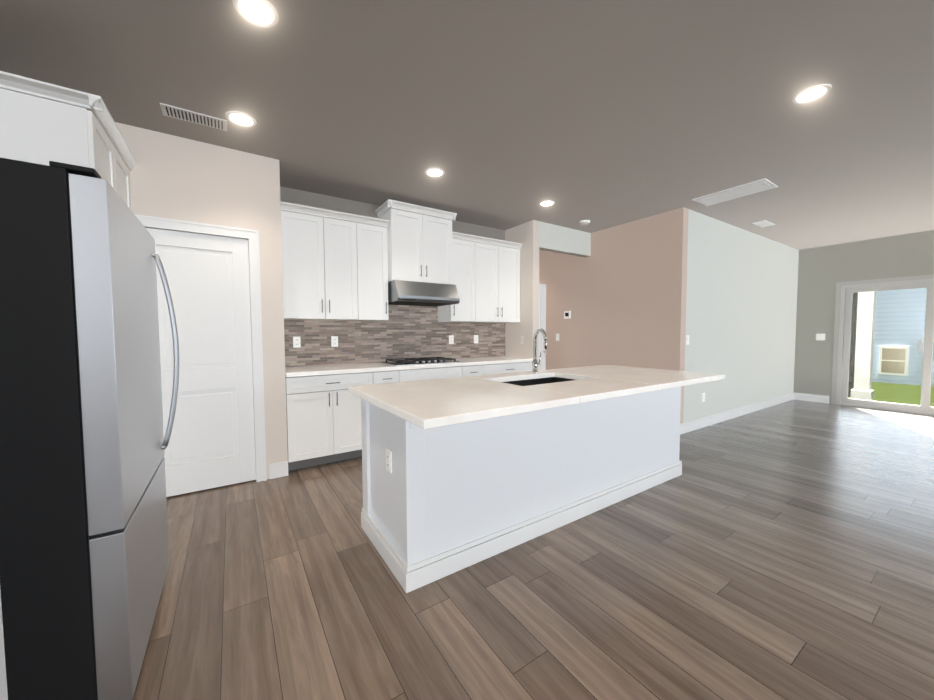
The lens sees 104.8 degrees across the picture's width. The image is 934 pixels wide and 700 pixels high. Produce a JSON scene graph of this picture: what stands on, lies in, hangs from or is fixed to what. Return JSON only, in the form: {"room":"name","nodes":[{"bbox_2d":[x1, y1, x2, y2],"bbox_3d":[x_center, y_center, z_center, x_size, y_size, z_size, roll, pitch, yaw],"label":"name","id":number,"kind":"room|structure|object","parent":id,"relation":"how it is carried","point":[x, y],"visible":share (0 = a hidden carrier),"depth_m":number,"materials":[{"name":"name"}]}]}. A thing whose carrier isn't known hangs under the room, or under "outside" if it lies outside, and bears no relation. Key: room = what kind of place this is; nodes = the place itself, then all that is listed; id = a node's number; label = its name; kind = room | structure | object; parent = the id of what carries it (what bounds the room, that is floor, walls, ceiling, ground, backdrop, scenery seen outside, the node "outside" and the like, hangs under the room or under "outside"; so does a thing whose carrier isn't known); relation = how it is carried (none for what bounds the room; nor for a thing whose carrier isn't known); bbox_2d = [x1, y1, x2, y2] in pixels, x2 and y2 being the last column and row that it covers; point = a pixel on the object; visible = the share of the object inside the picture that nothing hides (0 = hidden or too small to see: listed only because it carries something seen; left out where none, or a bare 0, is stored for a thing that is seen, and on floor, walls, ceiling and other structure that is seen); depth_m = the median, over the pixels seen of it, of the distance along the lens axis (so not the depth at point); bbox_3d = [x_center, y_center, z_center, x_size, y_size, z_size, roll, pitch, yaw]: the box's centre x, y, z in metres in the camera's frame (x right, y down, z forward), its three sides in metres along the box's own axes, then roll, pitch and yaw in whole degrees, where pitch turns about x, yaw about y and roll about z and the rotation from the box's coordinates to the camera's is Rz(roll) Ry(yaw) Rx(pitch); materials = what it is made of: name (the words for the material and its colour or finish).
{"room":"kitchen","nodes":[
{"label":"kitchen","id":0,"kind":"room"},
{"bbox_2d":[96,118,287,478],"bbox_3d":[-2.420,-0.243,2.964,1.568,2.740,0.612,-2,3,-33],"label":"wall","id":1,"kind":"structure","parent":0,"point":[177,178],"depth_m":2.90,"materials":[{"name":"beige paint"}]},
{"bbox_2d":[134,214,266,481],"bbox_3d":[-2.123,0.074,2.861,0.863,2.115,0.139,-2,3,-33],"label":"door frame","id":2,"kind":"structure","parent":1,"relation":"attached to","point":[251,236],"depth_m":3.00,"materials":[{"name":"white wood"}]},
{"bbox_2d":[146,228,255,496],"bbox_3d":[-2.097,0.109,2.824,0.707,2.025,0.097,-2,3,-33],"label":"pantry door","id":3,"kind":"structure","parent":1,"relation":"in","point":[211,443],"depth_m":2.86,"materials":[{"name":"white wood"}]},
{"bbox_2d":[280,186,504,246],"bbox_3d":[-1.443,-0.299,4.053,4.699,2.740,0.140,-2,3,-33],"label":"wall","id":4,"kind":"structure","parent":0,"point":[300,197],"depth_m":4.00,"materials":[{"name":"beige paint"}]},
{"bbox_2d":[293,337,300,347],"bbox_3d":[-1.771,-0.082,3.746,0.070,0.115,0.009,-2,3,-33],"label":"electrical outlet plate","id":5,"kind":"object","parent":4,"relation":"attached to","point":[297,342],"depth_m":3.74,"materials":[{"name":"white plastic"}]},
{"bbox_2d":[281,207,332,319],"bbox_3d":[-1.646,-0.812,3.612,0.463,1.003,0.326,-2,3,-33],"label":"upper cabinet","id":6,"kind":"object","parent":4,"relation":"attached to","point":[307,240],"depth_m":3.49,"materials":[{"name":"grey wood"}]},
{"bbox_2d":[331,336,337,346],"bbox_3d":[-1.453,-0.094,3.954,0.070,0.115,0.009,-2,3,-33],"label":"electrical outlet plate","id":7,"kind":"object","parent":4,"relation":"attached to","point":[334,339],"depth_m":3.95,"materials":[{"name":"white plastic"}]},
{"bbox_2d":[329,215,364,320],"bbox_3d":[-1.366,-0.821,3.795,0.445,1.003,0.326,-2,3,-33],"label":"upper cabinet","id":8,"kind":"object","parent":4,"relation":"attached to","point":[335,269],"depth_m":3.71,"materials":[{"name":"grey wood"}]},
{"bbox_2d":[365,223,388,320],"bbox_3d":[-1.116,-0.830,3.960,0.395,1.003,0.326,-2,3,-33],"label":"upper cabinet","id":9,"kind":"object","parent":4,"relation":"attached to","point":[377,236],"depth_m":3.87,"materials":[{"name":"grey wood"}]},
{"bbox_2d":[284,305,504,366],"bbox_3d":[-0.683,-0.324,4.461,2.974,0.915,0.010,-2,3,-33],"label":"backsplash","id":10,"kind":"structure","parent":4,"relation":"attached to","point":[406,331],"depth_m":4.32,"materials":[{"name":"tile"}]},
{"bbox_2d":[377,207,452,284],"bbox_3d":[-0.599,-1.158,4.251,0.768,0.770,0.381,-2,3,-33],"label":"upper cabinet","id":11,"kind":"object","parent":4,"relation":"attached to","point":[420,246],"depth_m":4.06,"materials":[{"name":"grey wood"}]},
{"bbox_2d":[388,280,459,306],"bbox_3d":[-0.553,-0.652,4.206,0.765,0.230,0.546,-2,3,-33],"label":"range hood","id":12,"kind":"object","parent":4,"relation":"attached to","point":[410,293],"visible":0.85,"depth_m":3.99,"materials":[{"name":"silver metal"}]},
{"bbox_2d":[449,335,453,343],"bbox_3d":[-0.207,-0.138,4.770,0.070,0.115,0.009,-2,3,-33],"label":"electrical outlet plate","id":13,"kind":"object","parent":4,"relation":"attached to","point":[451,337],"depth_m":4.77,"materials":[{"name":"white plastic"}]},
{"bbox_2d":[438,235,480,322],"bbox_3d":[-0.112,-0.866,4.617,0.425,1.003,0.326,-2,3,-33],"label":"upper cabinet","id":14,"kind":"object","parent":4,"relation":"attached to","point":[466,254],"depth_m":4.51,"materials":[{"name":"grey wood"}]},
{"bbox_2d":[474,335,477,342],"bbox_3d":[0.127,-0.150,4.989,0.070,0.115,0.009,-2,3,-33],"label":"electrical outlet plate","id":15,"kind":"object","parent":4,"relation":"attached to","point":[475,336],"depth_m":4.98,"materials":[{"name":"white plastic"}]},
{"bbox_2d":[481,243,520,322],"bbox_3d":[0.306,-0.881,4.891,0.816,1.003,0.326,-2,3,-33],"label":"upper cabinet","id":16,"kind":"object","parent":4,"relation":"attached to","point":[500,266],"depth_m":4.78,"materials":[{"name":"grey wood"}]},
{"bbox_2d":[0,0,933,249],"bbox_3d":[1.632,-1.671,2.754,12.200,0.100,11.400,-2,3,-33],"label":"ceiling","id":17,"kind":"structure","parent":0,"point":[598,114],"depth_m":2.25,"materials":[{"name":"grey paint"}]},
{"bbox_2d":[160,103,226,130],"bbox_3d":[-1.859,-1.589,2.465,0.360,0.007,0.150,-2,3,-33],"label":"ceiling vent","id":18,"kind":"object","parent":17,"relation":"in","point":[167,110],"depth_m":2.45,"materials":[{"name":"white metal"}]},
{"bbox_2d":[225,111,256,126],"bbox_3d":[-1.551,-1.591,2.473,0.181,0.007,0.186,-2,3,-33],"label":"recessed light","id":19,"kind":"object","parent":17,"relation":"in","point":[236,117],"depth_m":2.47,"materials":[{"name":"white plastic"}]},
{"bbox_2d":[232,0,278,27],"bbox_3d":[-0.964,-1.554,1.646,0.182,0.007,0.176,-2,3,-33],"label":"recessed light","id":20,"kind":"object","parent":17,"relation":"in","point":[262,13],"depth_m":1.65,"materials":[{"name":"white plastic"}]},
{"bbox_2d":[425,168,444,176],"bbox_3d":[-0.297,-1.636,3.307,0.180,0.007,0.186,-2,3,-33],"label":"recessed light","id":21,"kind":"object","parent":17,"relation":"in","point":[433,172],"depth_m":3.31,"materials":[{"name":"white plastic"}]},
{"bbox_2d":[539,200,554,205],"bbox_3d":[0.916,-1.679,4.105,0.186,0.007,0.181,-2,3,-33],"label":"recessed light","id":22,"kind":"object","parent":17,"relation":"in","point":[547,202],"depth_m":4.12,"materials":[{"name":"white plastic"}]},
{"bbox_2d":[580,220,589,224],"bbox_3d":[1.576,-1.699,4.811,0.140,0.040,0.140,-2,3,-33],"label":"smoke detector","id":23,"kind":"object","parent":17,"relation":"attached to","point":[584,222],"visible":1,"depth_m":4.77,"materials":[{"name":"white plastic"}]},
{"bbox_2d":[692,178,777,205],"bbox_3d":[2.850,-1.672,3.852,0.360,0.013,0.660,-2,3,-33],"label":"ceiling vent","id":24,"kind":"object","parent":17,"relation":"in","point":[757,186],"depth_m":3.80,"materials":[{"name":"white metal"}]},
{"bbox_2d":[752,220,775,227],"bbox_3d":[4.081,-1.731,4.946,0.360,0.010,0.150,-2,3,-33],"label":"ceiling vent","id":25,"kind":"object","parent":17,"relation":"in","point":[765,223],"depth_m":4.92,"materials":[{"name":"white metal"}]},
{"bbox_2d":[791,84,831,103],"bbox_3d":[2.142,-1.595,2.237,0.190,0.007,0.179,-2,3,-33],"label":"recessed light","id":26,"kind":"object","parent":17,"relation":"in","point":[812,93],"depth_m":2.23,"materials":[{"name":"white plastic"}]},
{"bbox_2d":[505,220,540,370],"bbox_3d":[-0.015,-0.410,6.263,0.115,2.740,3.425,-2,3,-33],"label":"wall","id":27,"kind":"structure","parent":0,"point":[533,237],"depth_m":4.88,"materials":[{"name":"beige paint"}]},
{"bbox_2d":[539,284,546,369],"bbox_3d":[0.966,-0.034,5.604,0.760,2.018,0.100,-2,3,-33],"label":"hall door","id":28,"kind":"structure","parent":27,"relation":"in","point":[542,313],"depth_m":5.76,"materials":[{"name":"white wood"}]},
{"bbox_2d":[133,400,933,699],"bbox_3d":[1.644,1.155,2.889,12.200,0.080,11.400,-2,3,-33],"label":"floor","id":29,"kind":"structure","parent":0,"point":[783,551],"depth_m":1.75,"materials":[{"name":"brown wood"}]},
{"bbox_2d":[0,71,137,209],"bbox_3d":[-2.388,-0.071,2.095,0.650,2.480,0.879,-2,3,-33],"label":"tall cabinet","id":30,"kind":"object","parent":29,"relation":"on","point":[38,130],"visible":0.31,"depth_m":1.80,"materials":[{"name":"white wood"}]},
{"bbox_2d":[0,157,178,699],"bbox_3d":[-1.639,0.324,1.292,0.908,1.761,0.845,-2,3,-33],"label":"refrigerator","id":31,"kind":"object","parent":29,"relation":"on","point":[84,550],"visible":1,"depth_m":1.09,"materials":[{"name":"silver metal"}]},
{"bbox_2d":[285,372,380,470],"bbox_3d":[-1.407,0.652,3.679,0.849,0.875,0.588,-2,3,-33],"label":"base cabinet","id":32,"kind":"object","parent":29,"relation":"on","point":[323,411],"depth_m":3.38,"materials":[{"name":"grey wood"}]},
{"bbox_2d":[285,356,532,375],"bbox_3d":[-0.507,0.164,4.219,2.974,0.039,0.636,-2,3,-33],"label":"countertop","id":33,"kind":"structure","parent":32,"relation":"on","point":[390,365],"depth_m":3.85,"materials":[{"name":"white stone"}]},
{"bbox_2d":[380,356,461,365],"bbox_3d":[-0.541,0.124,4.215,0.808,0.040,0.498,-2,3,-33],"label":"cooktop","id":34,"kind":"object","parent":33,"relation":"in","point":[423,360],"depth_m":4.09,"materials":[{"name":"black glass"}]},
{"bbox_2d":[381,372,404,383],"bbox_3d":[-0.986,0.638,3.955,0.402,0.875,0.588,-2,3,-33],"label":"base cabinet","id":35,"kind":"object","parent":29,"relation":"on","point":[386,377],"depth_m":3.73,"materials":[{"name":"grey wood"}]},
{"bbox_2d":[405,368,464,381],"bbox_3d":[-0.568,0.623,4.228,0.841,0.875,0.588,-2,3,-33],"label":"base cabinet","id":36,"kind":"object","parent":29,"relation":"on","point":[414,374],"depth_m":3.99,"materials":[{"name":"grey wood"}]},
{"bbox_2d":[465,364,488,376],"bbox_3d":[-0.091,0.606,4.541,0.422,0.875,0.588,-2,3,-33],"label":"base cabinet","id":37,"kind":"object","parent":29,"relation":"on","point":[474,369],"depth_m":4.31,"materials":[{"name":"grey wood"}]},
{"bbox_2d":[489,364,531,374],"bbox_3d":[0.380,0.589,4.849,0.826,0.875,0.588,-2,3,-33],"label":"base cabinet","id":38,"kind":"object","parent":29,"relation":"on","point":[493,368],"depth_m":4.58,"materials":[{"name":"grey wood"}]},
{"bbox_2d":[357,388,681,592],"bbox_3d":[0.602,0.689,2.735,2.618,0.876,0.721,-2,3,-33],"label":"kitchen island","id":39,"kind":"object","parent":29,"relation":"on","point":[459,473],"depth_m":2.12,"materials":[{"name":"white paint"}]},
{"bbox_2d":[385,448,391,473],"bbox_3d":[-0.429,0.607,1.969,0.008,0.115,0.070,-2,3,-33],"label":"outlet plate","id":40,"kind":"object","parent":39,"relation":"attached to","point":[388,450],"depth_m":1.96,"materials":[{"name":"white plastic"}]},
{"bbox_2d":[348,365,723,431],"bbox_3d":[0.655,0.236,2.620,2.694,0.039,1.095,-2,3,-33],"label":"island countertop","id":41,"kind":"structure","parent":39,"relation":"on","point":[426,404],"depth_m":2.12,"materials":[{"name":"white stone"}]},
{"bbox_2d":[532,328,547,371],"bbox_3d":[0.623,0.009,2.989,0.153,0.379,0.231,-2,3,-33],"label":"faucet","id":42,"kind":"object","parent":41,"relation":"on","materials":[{"name":"silver metal"}]},
{"bbox_2d":[504,376,579,383],"bbox_3d":[0.558,0.354,2.714,0.784,0.228,0.465,-2,3,-33],"label":"sink","id":43,"kind":"object","parent":41,"relation":"in","point":[527,379],"depth_m":2.97,"materials":[{"name":"black metal"}]},
{"bbox_2d":[541,222,590,256],"bbox_3d":[1.380,-1.564,5.146,1.052,0.340,0.115,-2,3,-33],"label":"wall","id":44,"kind":"structure","parent":0,"point":[554,238],"depth_m":5.09,"materials":[{"name":"beige paint"}]},
{"bbox_2d":[539,207,690,423],"bbox_3d":[1.329,-0.421,6.356,0.120,2.740,4.743,-2,3,-33],"label":"wall","id":45,"kind":"structure","parent":0,"point":[651,291],"depth_m":4.95,"materials":[{"name":"beige paint"}]},
{"bbox_2d":[564,311,570,318],"bbox_3d":[1.613,-0.565,5.784,0.024,0.120,0.120,-2,3,-33],"label":"thermostat","id":46,"kind":"object","parent":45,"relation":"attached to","point":[567,314],"visible":1,"depth_m":5.77,"materials":[{"name":"white plastic"}]},
{"bbox_2d":[683,210,798,422],"bbox_3d":[4.389,-0.397,5.599,4.167,2.740,0.120,-2,3,-33],"label":"wall","id":47,"kind":"structure","parent":0,"point":[742,285],"depth_m":5.21,"materials":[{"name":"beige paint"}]},
{"bbox_2d":[686,335,688,344],"bbox_3d":[2.724,-0.125,4.439,0.070,0.115,0.012,-2,3,-33],"label":"switch plate","id":48,"kind":"object","parent":47,"relation":"attached to","point":[687,336],"depth_m":4.43,"materials":[{"name":"white plastic"}]},
{"bbox_2d":[680,392,794,434],"bbox_3d":[4.326,0.912,5.536,4.139,0.129,0.014,-2,3,-33],"label":"baseboard","id":49,"kind":"structure","parent":47,"relation":"attached to","point":[689,426],"depth_m":5.20,"materials":[{"name":"white wood"}]},
{"bbox_2d":[793,230,933,403],"bbox_3d":[7.876,-0.333,3.955,0.140,2.740,6.457,-2,3,-33],"label":"wall","id":50,"kind":"structure","parent":0,"point":[823,271],"depth_m":6.25,"materials":[{"name":"grey paint"}]},
{"bbox_2d":[794,393,828,403],"bbox_3d":[6.183,0.860,6.466,0.014,0.129,0.460,-2,3,-33],"label":"baseboard","id":51,"kind":"structure","parent":50,"relation":"attached to","point":[798,396],"depth_m":6.45,"materials":[{"name":"white wood"}]},
{"bbox_2d":[816,334,824,339],"bbox_3d":[6.228,-0.230,6.338,0.012,0.115,0.115,-2,3,-33],"label":"switch plate","id":52,"kind":"object","parent":50,"relation":"attached to","point":[820,336],"depth_m":6.34,"materials":[{"name":"white plastic"}]},
{"bbox_2d":[831,274,933,403],"bbox_3d":[6.868,-0.071,5.365,0.016,2.090,2.000,-2,3,-33],"label":"door frame","id":53,"kind":"structure","parent":50,"relation":"attached to","point":[836,340],"depth_m":6.14,"materials":[{"name":"white wood"}]},
{"bbox_2d":[836,278,933,415],"bbox_3d":[6.925,-0.043,5.404,0.140,2.030,1.880,-2,3,-33],"label":"door","id":54,"kind":"structure","parent":50,"relation":"in","point":[844,358],"depth_m":5.73,"materials":[{"name":"clear glass"}]},
{"bbox_2d":[849,288,933,385],"bbox_3d":[15.697,-2.081,7.779,9.150,6.200,28.000,-2,3,-33],"label":"house","id":55,"kind":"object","parent":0,"point":[904,340],"depth_m":9.01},
{"bbox_3d":[0.027,-0.029,-1.731,0.805,2.740,5.545,-2,3,-33],"label":"wall","id":56,"kind":"structure","parent":0,"visible":0},
{"bbox_2d":[0,591,7,699],"bbox_3d":[-1.104,-0.143,0.762,0.042,2.740,0.132,-2,3,-33],"label":"trim","id":57,"kind":"structure","parent":56,"relation":"attached to","point":[3,689],"depth_m":0.86,"materials":[{"name":"white"}]},
{"label":"outside","id":58,"kind":"structure","parent":0,"visible":0},
{"bbox_2d":[848,382,933,406],"bbox_3d":[28.727,0.335,18.837,50.991,0.130,60.000,-2,3,-33],"label":"lawn","id":59,"kind":"structure","parent":58,"point":[885,395],"depth_m":7.66,"materials":[{"name":"green plant"}]},
{"bbox_2d":[848,291,875,399],"bbox_3d":[7.531,-0.460,6.842,0.290,2.780,0.330,-2,3,-33],"label":"patio column","id":60,"kind":"structure","parent":59,"relation":"on","point":[865,340],"depth_m":6.78,"materials":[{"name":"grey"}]}
]}

